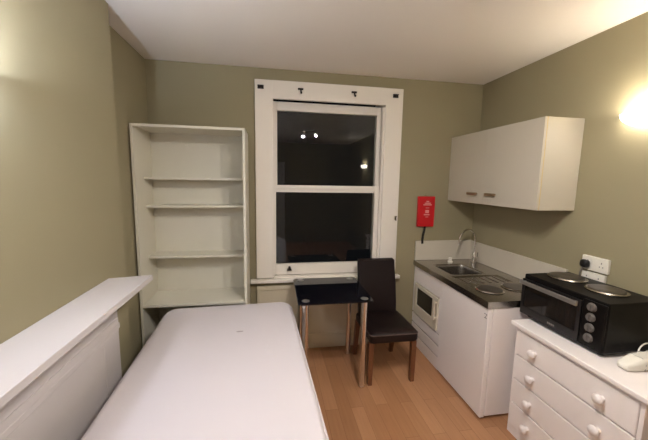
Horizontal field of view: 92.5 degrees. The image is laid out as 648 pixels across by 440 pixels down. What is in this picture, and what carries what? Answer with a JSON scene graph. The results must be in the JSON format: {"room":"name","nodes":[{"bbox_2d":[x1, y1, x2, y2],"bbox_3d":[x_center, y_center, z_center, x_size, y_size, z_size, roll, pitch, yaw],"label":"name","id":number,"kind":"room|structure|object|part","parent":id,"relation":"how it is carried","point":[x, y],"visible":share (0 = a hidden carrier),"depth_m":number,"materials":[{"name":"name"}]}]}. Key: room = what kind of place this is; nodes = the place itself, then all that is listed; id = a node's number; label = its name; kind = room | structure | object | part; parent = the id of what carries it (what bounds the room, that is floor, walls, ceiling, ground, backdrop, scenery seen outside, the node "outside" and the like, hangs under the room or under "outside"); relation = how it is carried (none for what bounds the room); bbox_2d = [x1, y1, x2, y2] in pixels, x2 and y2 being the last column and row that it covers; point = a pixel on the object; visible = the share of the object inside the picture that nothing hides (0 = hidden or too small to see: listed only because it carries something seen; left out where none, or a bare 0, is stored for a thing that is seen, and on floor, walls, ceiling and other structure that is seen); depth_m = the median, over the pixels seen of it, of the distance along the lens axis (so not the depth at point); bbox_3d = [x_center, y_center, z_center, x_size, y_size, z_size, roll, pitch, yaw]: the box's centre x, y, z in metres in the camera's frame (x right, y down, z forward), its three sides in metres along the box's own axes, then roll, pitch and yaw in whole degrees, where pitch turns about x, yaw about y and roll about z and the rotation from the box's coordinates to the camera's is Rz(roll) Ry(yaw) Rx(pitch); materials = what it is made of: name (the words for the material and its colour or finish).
{"room":"studio apartment","nodes":[
{"label":"studio apartment","id":0,"kind":"room"},
{"bbox_2d":[0,0,131,377],"bbox_3d":[-1.121,0.211,0.933,0.120,2.607,1.945,0,7,-10],"label":"wall","id":1,"kind":"structure","parent":0,"point":[61,226],"depth_m":1.30,"materials":[{"name":"green paint"}]},
{"bbox_2d":[109,25,147,362],"bbox_3d":[-1.173,0.312,0.138,0.250,2.607,5.181,0,7,-10],"label":"wall","id":2,"kind":"structure","parent":0,"point":[128,66],"depth_m":2.24,"materials":[{"name":"green paint"}]},
{"bbox_2d":[145,59,483,324],"bbox_3d":[0.009,-0.043,3.071,3.569,2.607,0.250,0,7,-10],"label":"wall","id":3,"kind":"structure","parent":0,"point":[178,93],"depth_m":2.96,"materials":[{"name":"green paint"}]},
{"bbox_2d":[257,284,357,332],"bbox_3d":[0.025,0.864,3.051,1.335,0.495,0.026,0,7,-10],"label":"trim","id":4,"kind":"structure","parent":3,"relation":"attached to","point":[332,317],"depth_m":3.05,"materials":[{"name":"beige paint"}]},
{"bbox_2d":[251,79,403,283],"bbox_3d":[0.031,-0.330,3.003,1.452,1.815,0.316,0,7,-10],"label":"window","id":5,"kind":"structure","parent":3,"relation":"in","point":[327,175],"depth_m":2.96,"materials":[{"name":"white paint"}]},
{"bbox_3d":[0.017,0.077,3.013,0.963,0.695,0.004,0,7,-10],"label":"pane","id":6,"kind":"part","parent":5,"relation":"part of","materials":[{"name":"clear glass"}]},
{"bbox_3d":[0.016,0.545,3.115,1.452,0.050,0.316,0,7,-10],"label":"sill","id":7,"kind":"part","parent":5,"relation":"part of","materials":[{"name":"white paint"}]},
{"bbox_3d":[0.034,-0.666,2.973,0.962,0.690,0.004,0,7,-10],"label":"pane","id":8,"kind":"part","parent":5,"relation":"part of","materials":[{"name":"clear glass"}]},
{"bbox_3d":[0.030,0.096,3.017,1.028,0.854,0.042,0,7,-10],"label":"sash","id":9,"kind":"part","parent":5,"relation":"part of","materials":[{"name":"white paint"}]},
{"bbox_3d":[0.034,-0.677,2.972,1.028,0.821,0.040,0,7,-10],"label":"sash","id":10,"kind":"part","parent":5,"relation":"part of","materials":[{"name":"white paint"}]},
{"bbox_3d":[0.043,-0.263,2.932,1.028,1.589,0.032,0,7,-10],"label":"trim","id":11,"kind":"part","parent":5,"relation":"part of","materials":[{"name":"white paint"}]},
{"bbox_2d":[308,330,368,347],"bbox_3d":[-0.301,1.190,3.041,2.435,0.160,0.020,0,7,-10],"label":"baseboard","id":12,"kind":"structure","parent":3,"relation":"attached to","point":[329,338],"depth_m":3.09,"materials":[{"name":"beige paint"}]},
{"bbox_2d":[416,195,434,243],"bbox_3d":[1.012,-0.007,3.102,0.178,0.493,0.032,0,7,-10],"label":"blanket","id":13,"kind":"object","parent":3,"relation":"attached to","point":[425,204],"visible":1,"depth_m":3.08,"materials":[{"name":"red plastic"}]},
{"bbox_2d":[423,201,431,214],"bbox_3d":[1.024,-0.108,3.075,0.088,0.162,0.001,0,7,-10],"label":"print","id":14,"kind":"object","parent":13,"relation":"attached to","point":[427,205],"depth_m":3.07},
{"bbox_2d":[105,0,647,84],"bbox_3d":[0.486,-1.048,0.243,3.569,0.120,5.681,0,7,-10],"label":"ceiling","id":15,"kind":"structure","parent":0,"point":[482,42],"depth_m":2.00,"materials":[{"name":"paint"}]},
{"bbox_2d":[308,341,516,439],"bbox_3d":[0.440,1.657,0.589,3.569,0.120,5.681,0,7,-10],"label":"floor","id":16,"kind":"structure","parent":0,"point":[394,407],"depth_m":2.34,"materials":[{"name":"brown wood"}]},
{"bbox_2d":[0,275,152,439],"bbox_3d":[-0.983,0.951,1.131,0.212,1.093,1.456,0,7,-10],"label":"fireplace surround","id":17,"kind":"object","parent":16,"relation":"on","point":[58,373],"visible":0.93,"depth_m":1.23,"materials":[{"name":"white paint"}]},
{"bbox_3d":[-1.065,1.094,1.142,0.052,0.805,0.970,0,7,-10],"label":"infill panel","id":18,"kind":"part","parent":17,"relation":"part of","materials":[{"name":"white paint"}]},
{"bbox_3d":[-1.057,0.656,1.095,0.056,0.075,1.290,0,7,-10],"label":"moulding","id":19,"kind":"part","parent":17,"relation":"part of","materials":[{"name":"white paint"}]},
{"bbox_2d":[129,123,249,345],"bbox_3d":[-1.041,0.292,2.574,0.801,2.033,0.345,0,7,-10],"label":"bookcase","id":20,"kind":"object","parent":16,"relation":"on","point":[191,183],"visible":0.71,"depth_m":2.64,"materials":[{"name":"white laminate"}]},
{"bbox_3d":[-1.426,0.294,2.508,0.019,2.033,0.345,0,7,-10],"label":"panel","id":21,"kind":"part","parent":20,"relation":"part of","materials":[{"name":"white laminate"}]},
{"bbox_3d":[-1.024,-0.707,2.447,0.763,0.019,0.342,0,7,-10],"label":"panel","id":22,"kind":"part","parent":20,"relation":"part of","materials":[{"name":"white laminate"}]},
{"bbox_3d":[-1.043,-0.342,2.571,0.763,0.019,0.172,0,7,-10],"label":"shelf","id":23,"kind":"part","parent":20,"relation":"part of","materials":[{"name":"white laminate"}]},
{"bbox_3d":[-1.046,0.648,2.616,0.763,0.019,0.334,0,7,-10],"label":"shelf","id":24,"kind":"part","parent":20,"relation":"part of","materials":[{"name":"white laminate"}]},
{"bbox_3d":[-1.047,-0.120,2.599,0.763,0.019,0.172,0,7,-10],"label":"shelf","id":25,"kind":"part","parent":20,"relation":"part of","materials":[{"name":"white laminate"}]},
{"bbox_3d":[-1.054,0.290,2.651,0.763,0.019,0.172,0,7,-10],"label":"shelf","id":26,"kind":"part","parent":20,"relation":"part of","materials":[{"name":"white laminate"}]},
{"bbox_3d":[-1.068,0.251,2.735,0.763,1.954,0.007,0,7,-10],"label":"panel","id":27,"kind":"part","parent":20,"relation":"part of","materials":[{"name":"white laminate"}]},
{"bbox_3d":[-0.655,0.290,2.639,0.019,2.033,0.345,0,7,-10],"label":"panel","id":28,"kind":"part","parent":20,"relation":"part of","materials":[{"name":"white laminate"}]},
{"bbox_2d":[81,302,328,439],"bbox_3d":[-0.546,1.114,1.603,0.953,0.666,1.905,-1,7,-12],"label":"bed","id":29,"kind":"object","parent":16,"relation":"on","point":[229,372],"visible":1,"depth_m":1.50,"materials":[{"name":"fabric"}]},
{"bbox_2d":[293,277,373,387],"bbox_3d":[0.044,0.948,2.665,0.584,0.747,0.610,0,7,-9],"label":"glass table","id":30,"kind":"object","parent":16,"relation":"on","point":[334,290],"visible":0.93,"depth_m":2.49,"materials":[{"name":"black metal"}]},
{"bbox_3d":[-0.221,0.922,2.867,0.049,0.710,0.049,0,7,-9],"label":"leg","id":31,"kind":"part","parent":30,"relation":"part of","materials":[{"name":"silver metal"}]},
{"bbox_3d":[-0.145,0.984,2.391,0.049,0.710,0.049,0,7,-9],"label":"leg","id":32,"kind":"part","parent":30,"relation":"part of","materials":[{"name":"silver metal"}]},
{"bbox_3d":[0.233,0.920,2.940,0.049,0.710,0.049,0,7,-9],"label":"leg","id":33,"kind":"part","parent":30,"relation":"part of","materials":[{"name":"silver metal"}]},
{"bbox_3d":[0.309,0.982,2.464,0.049,0.710,0.049,0,7,-9],"label":"leg","id":34,"kind":"part","parent":30,"relation":"part of","materials":[{"name":"silver metal"}]},
{"bbox_2d":[352,258,417,385],"bbox_3d":[0.524,0.856,2.740,0.416,0.925,0.550,0,7,-10],"label":"dining chair","id":35,"kind":"object","parent":16,"relation":"on","point":[385,324],"visible":0.89,"depth_m":2.86,"materials":[{"name":"brown leather"}]},
{"bbox_3d":[0.303,1.109,2.927,0.041,0.370,0.109,0,7,-10],"label":"leg","id":36,"kind":"part","parent":35,"relation":"part of","materials":[{"name":"brown wood"}]},
{"bbox_3d":[0.374,1.166,2.515,0.041,0.363,0.041,0,7,-10],"label":"leg","id":37,"kind":"part","parent":35,"relation":"part of","materials":[{"name":"brown wood"}]},
{"bbox_3d":[0.494,0.632,2.916,0.368,0.525,0.139,0,7,-10],"label":"backrest","id":38,"kind":"part","parent":35,"relation":"part of","materials":[{"name":"brown leather"}]},
{"bbox_3d":[0.531,0.915,2.706,0.410,0.094,0.460,0,7,-10],"label":"seat","id":39,"kind":"part","parent":35,"relation":"part of","materials":[{"name":"brown leather"}]},
{"bbox_3d":[0.662,1.107,2.988,0.041,0.370,0.109,0,7,-10],"label":"leg","id":40,"kind":"part","parent":35,"relation":"part of","materials":[{"name":"brown wood"}]},
{"bbox_3d":[0.733,1.164,2.576,0.041,0.363,0.041,0,7,-10],"label":"leg","id":41,"kind":"part","parent":35,"relation":"part of","materials":[{"name":"brown wood"}]},
{"bbox_2d":[412,264,505,368],"bbox_3d":[1.266,0.892,3.008,0.617,0.812,0.523,0,7,-10],"label":"kitchen cabinet","id":42,"kind":"object","parent":16,"relation":"on","point":[428,338],"visible":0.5,"depth_m":2.90,"materials":[{"name":"white wood"}]},
{"bbox_3d":[0.966,1.128,2.987,0.016,0.090,0.519,0,7,-10],"label":"drawer","id":43,"kind":"part","parent":42,"relation":"part of","materials":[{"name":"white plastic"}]},
{"bbox_3d":[0.968,1.025,2.974,0.016,0.090,0.519,0,7,-10],"label":"drawer","id":44,"kind":"part","parent":42,"relation":"part of","materials":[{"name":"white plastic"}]},
{"bbox_2d":[413,282,438,330],"bbox_3d":[1.168,0.810,2.976,0.486,0.309,0.443,0,7,-10],"label":"microwave","id":45,"kind":"object","parent":42,"relation":"in","point":[426,303],"visible":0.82,"depth_m":2.91,"materials":[{"name":"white plastic"}]},
{"bbox_3d":[0.960,0.776,2.957,0.006,0.186,0.308,0,7,-10],"label":"glass","id":46,"kind":"part","parent":45,"relation":"part of","materials":[{"name":"black glass"}]},
{"bbox_3d":[0.976,0.796,2.731,0.025,0.175,0.018,0,7,-10],"label":"handle","id":47,"kind":"part","parent":45,"relation":"part of","materials":[{"name":"white plastic"}]},
{"bbox_2d":[413,259,521,308],"bbox_3d":[1.314,0.540,2.672,0.633,0.152,1.112,0,7,-10],"label":"countertop","id":48,"kind":"structure","parent":42,"relation":"on","point":[479,284],"depth_m":2.54,"materials":[{"name":"metal"}]},
{"bbox_2d":[433,264,485,275],"bbox_3d":[1.234,0.520,2.866,0.330,0.140,0.340,0,7,-10],"label":"basin","id":49,"kind":"object","parent":48,"relation":"in","point":[450,269],"depth_m":3.00,"materials":[{"name":"metal"}]},
{"bbox_2d":[458,229,478,262],"bbox_3d":[1.424,0.258,3.025,0.274,0.345,0.092,-4,9,-32],"label":"faucet","id":50,"kind":"object","parent":48,"relation":"on","point":[474,256],"visible":1,"depth_m":3.07,"materials":[{"name":"silver metal"}]},
{"bbox_3d":[1.403,0.209,3.035,0.254,0.251,0.019,-3,8,-27],"label":"spout","id":51,"kind":"part","parent":50,"relation":"part of","materials":[{"name":"silver metal"}]},
{"bbox_3d":[1.233,0.514,2.308,0.192,0.012,0.192,0,7,-10],"label":"hot plate","id":52,"kind":"part","parent":48,"relation":"part of","materials":[{"name":"grey metal"}]},
{"bbox_3d":[1.461,0.511,2.367,0.192,0.012,0.192,0,7,-10],"label":"hot plate","id":53,"kind":"part","parent":48,"relation":"part of","materials":[{"name":"grey metal"}]},
{"bbox_2d":[437,283,532,417],"bbox_3d":[1.347,0.963,2.462,0.607,0.812,0.578,0,7,-10],"label":"base cabinet","id":54,"kind":"object","parent":16,"relation":"on","point":[476,344],"visible":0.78,"depth_m":2.20,"materials":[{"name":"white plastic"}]},
{"bbox_3d":[1.067,0.960,2.414,0.036,0.796,0.578,0,7,-10],"label":"door","id":55,"kind":"part","parent":54,"relation":"part of","materials":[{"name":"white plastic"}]},
{"bbox_2d":[507,319,647,439],"bbox_3d":[1.521,1.080,1.743,0.536,0.767,0.764,0,7,-10],"label":"dresser","id":56,"kind":"object","parent":16,"relation":"on","point":[562,389],"visible":0.98,"depth_m":1.66,"materials":[{"name":"white paint"}]},
{"bbox_3d":[1.240,1.301,1.926,0.043,0.050,0.050,0,7,-10],"label":"knob","id":57,"kind":"part","parent":56,"relation":"part of","materials":[{"name":"white paint"}]},
{"bbox_3d":[1.243,1.136,1.905,0.043,0.050,0.050,0,7,-10],"label":"knob","id":58,"kind":"part","parent":56,"relation":"part of","materials":[{"name":"white paint"}]},
{"bbox_3d":[1.246,0.972,1.884,0.043,0.050,0.050,0,7,-10],"label":"knob","id":59,"kind":"part","parent":56,"relation":"part of","materials":[{"name":"white paint"}]},
{"bbox_3d":[1.249,0.807,1.863,0.043,0.050,0.050,0,7,-10],"label":"knob","id":60,"kind":"part","parent":56,"relation":"part of","materials":[{"name":"white paint"}]},
{"bbox_3d":[1.305,1.321,1.737,0.021,0.158,0.668,0,7,-10],"label":"drawer","id":61,"kind":"part","parent":56,"relation":"part of","materials":[{"name":"white paint"}]},
{"bbox_3d":[1.308,1.156,1.716,0.021,0.158,0.668,0,7,-10],"label":"drawer","id":62,"kind":"part","parent":56,"relation":"part of","materials":[{"name":"white paint"}]},
{"bbox_3d":[1.310,0.992,1.695,0.021,0.158,0.668,0,7,-10],"label":"drawer","id":63,"kind":"part","parent":56,"relation":"part of","materials":[{"name":"white paint"}]},
{"bbox_2d":[519,272,647,355],"bbox_3d":[1.532,0.525,1.855,0.389,0.306,0.533,0,7,-10],"label":"oven","id":64,"kind":"object","parent":56,"relation":"on","point":[604,318],"visible":1,"depth_m":1.68,"materials":[{"name":"black metal"}]},
{"bbox_3d":[1.347,0.430,1.874,0.032,0.026,0.393,0,7,-10],"label":"handle","id":65,"kind":"part","parent":64,"relation":"part of","materials":[{"name":"silver metal"}]},
{"bbox_3d":[1.366,0.525,1.890,0.006,0.144,0.361,0,7,-10],"label":"glass","id":66,"kind":"part","parent":64,"relation":"part of","materials":[{"name":"black glass"}]},
{"bbox_3d":[1.367,0.528,1.890,0.016,0.234,0.401,0,7,-10],"label":"door","id":67,"kind":"part","parent":64,"relation":"part of","materials":[{"name":"black glass"}]},
{"bbox_3d":[1.554,0.363,1.982,0.208,0.017,0.208,0,7,-10],"label":"hot plate","id":68,"kind":"part","parent":64,"relation":"part of","materials":[{"name":"silver metal"}]},
{"bbox_3d":[1.397,0.625,1.646,0.015,0.048,0.048,0,7,-10],"label":"knob","id":69,"kind":"part","parent":64,"relation":"part of","materials":[{"name":"silver metal"}]},
{"bbox_3d":[1.398,0.569,1.639,0.015,0.048,0.048,0,7,-10],"label":"knob","id":70,"kind":"part","parent":64,"relation":"part of","materials":[{"name":"silver metal"}]},
{"bbox_3d":[1.399,0.513,1.631,0.015,0.048,0.048,0,7,-10],"label":"knob","id":71,"kind":"part","parent":64,"relation":"part of","materials":[{"name":"silver metal"}]},
{"bbox_3d":[1.399,0.458,1.624,0.015,0.048,0.048,0,7,-10],"label":"knob","id":72,"kind":"part","parent":64,"relation":"part of","materials":[{"name":"silver metal"}]},
{"bbox_3d":[1.413,0.554,1.631,0.014,0.254,0.121,0,7,-10],"label":"control panel","id":73,"kind":"part","parent":64,"relation":"part of","materials":[{"name":"black metal"}]},
{"bbox_3d":[1.594,0.394,1.750,0.192,0.017,0.192,0,7,-10],"label":"hot plate","id":74,"kind":"part","parent":64,"relation":"part of","materials":[{"name":"silver metal"}]},
{"bbox_3d":[1.311,1.021,1.505,0.043,0.050,0.050,0,7,-10],"label":"knob","id":75,"kind":"part","parent":56,"relation":"part of","materials":[{"name":"white paint"}]},
{"bbox_3d":[1.314,0.856,1.484,0.043,0.050,0.050,0,7,-10],"label":"knob","id":76,"kind":"part","parent":56,"relation":"part of","materials":[{"name":"white paint"}]},
{"bbox_2d":[617,343,647,371],"bbox_3d":[1.604,0.681,1.544,0.347,0.078,0.111,0,7,-11],"label":"lead","id":77,"kind":"object","parent":56,"relation":"on","point":[637,361],"visible":1,"depth_m":1.49,"materials":[{"name":"white plastic"}]},
{"bbox_2d":[471,12,647,295],"bbox_3d":[2.099,0.297,0.694,0.250,2.607,5.181,0,7,-10],"label":"wall","id":78,"kind":"structure","parent":0,"point":[599,78],"depth_m":2.02,"materials":[{"name":"green paint"}]},
{"bbox_2d":[414,240,567,279],"bbox_3d":[1.318,0.375,2.667,0.626,0.199,1.080,0,7,-10],"label":"backsplash","id":79,"kind":"structure","parent":78,"relation":"attached to","point":[510,263],"depth_m":3.00,"materials":[{"name":"laminate"}]},
{"bbox_2d":[448,116,584,210],"bbox_3d":[1.478,-0.437,2.593,0.328,0.614,1.069,0,7,-10],"label":"upper cabinet","id":80,"kind":"object","parent":78,"relation":"attached to","point":[533,164],"visible":1,"depth_m":2.20,"materials":[{"name":"white wood"}]},
{"bbox_3d":[1.304,-0.472,2.841,0.017,0.614,0.515,0,7,-10],"label":"door","id":81,"kind":"part","parent":80,"relation":"part of","materials":[{"name":"white plastic"}]},
{"bbox_3d":[1.341,-0.204,2.503,0.026,0.022,0.125,0,7,-10],"label":"handle","id":82,"kind":"part","parent":80,"relation":"part of","materials":[{"name":"brown metal"}]},
{"bbox_3d":[1.393,-0.403,2.319,0.017,0.614,0.550,0,7,-10],"label":"door","id":83,"kind":"part","parent":80,"relation":"part of","materials":[{"name":"white plastic"}]},
{"bbox_2d":[581,270,606,282],"bbox_3d":[1.737,0.383,2.002,0.024,0.088,0.145,0,7,-10],"label":"wall socket","id":84,"kind":"object","parent":78,"relation":"attached to","point":[595,276],"visible":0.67,"depth_m":1.98,"materials":[{"name":"white plastic"}]},
{"bbox_2d":[582,254,610,274],"bbox_3d":[1.739,0.283,1.987,0.024,0.092,0.165,0,7,-10],"label":"wall socket","id":85,"kind":"object","parent":78,"relation":"attached to","point":[600,265],"visible":0.83,"depth_m":1.96,"materials":[{"name":"white plastic"}]},
{"bbox_2d":[579,259,589,274],"bbox_3d":[1.701,0.417,2.057,0.046,0.326,0.084,2,7,9],"label":"plug","id":86,"kind":"object","parent":85,"relation":"attached to","point":[585,263],"visible":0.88,"depth_m":2.01,"materials":[{"name":"black plastic"}]},
{"bbox_2d":[620,108,647,126],"bbox_3d":[1.746,-0.552,1.673,0.108,0.080,0.324,0,7,-10],"label":"wall lamp","id":87,"kind":"object","parent":78,"relation":"attached to","point":[637,117],"visible":1,"depth_m":1.70,"materials":[{"name":"white"}]}
]}

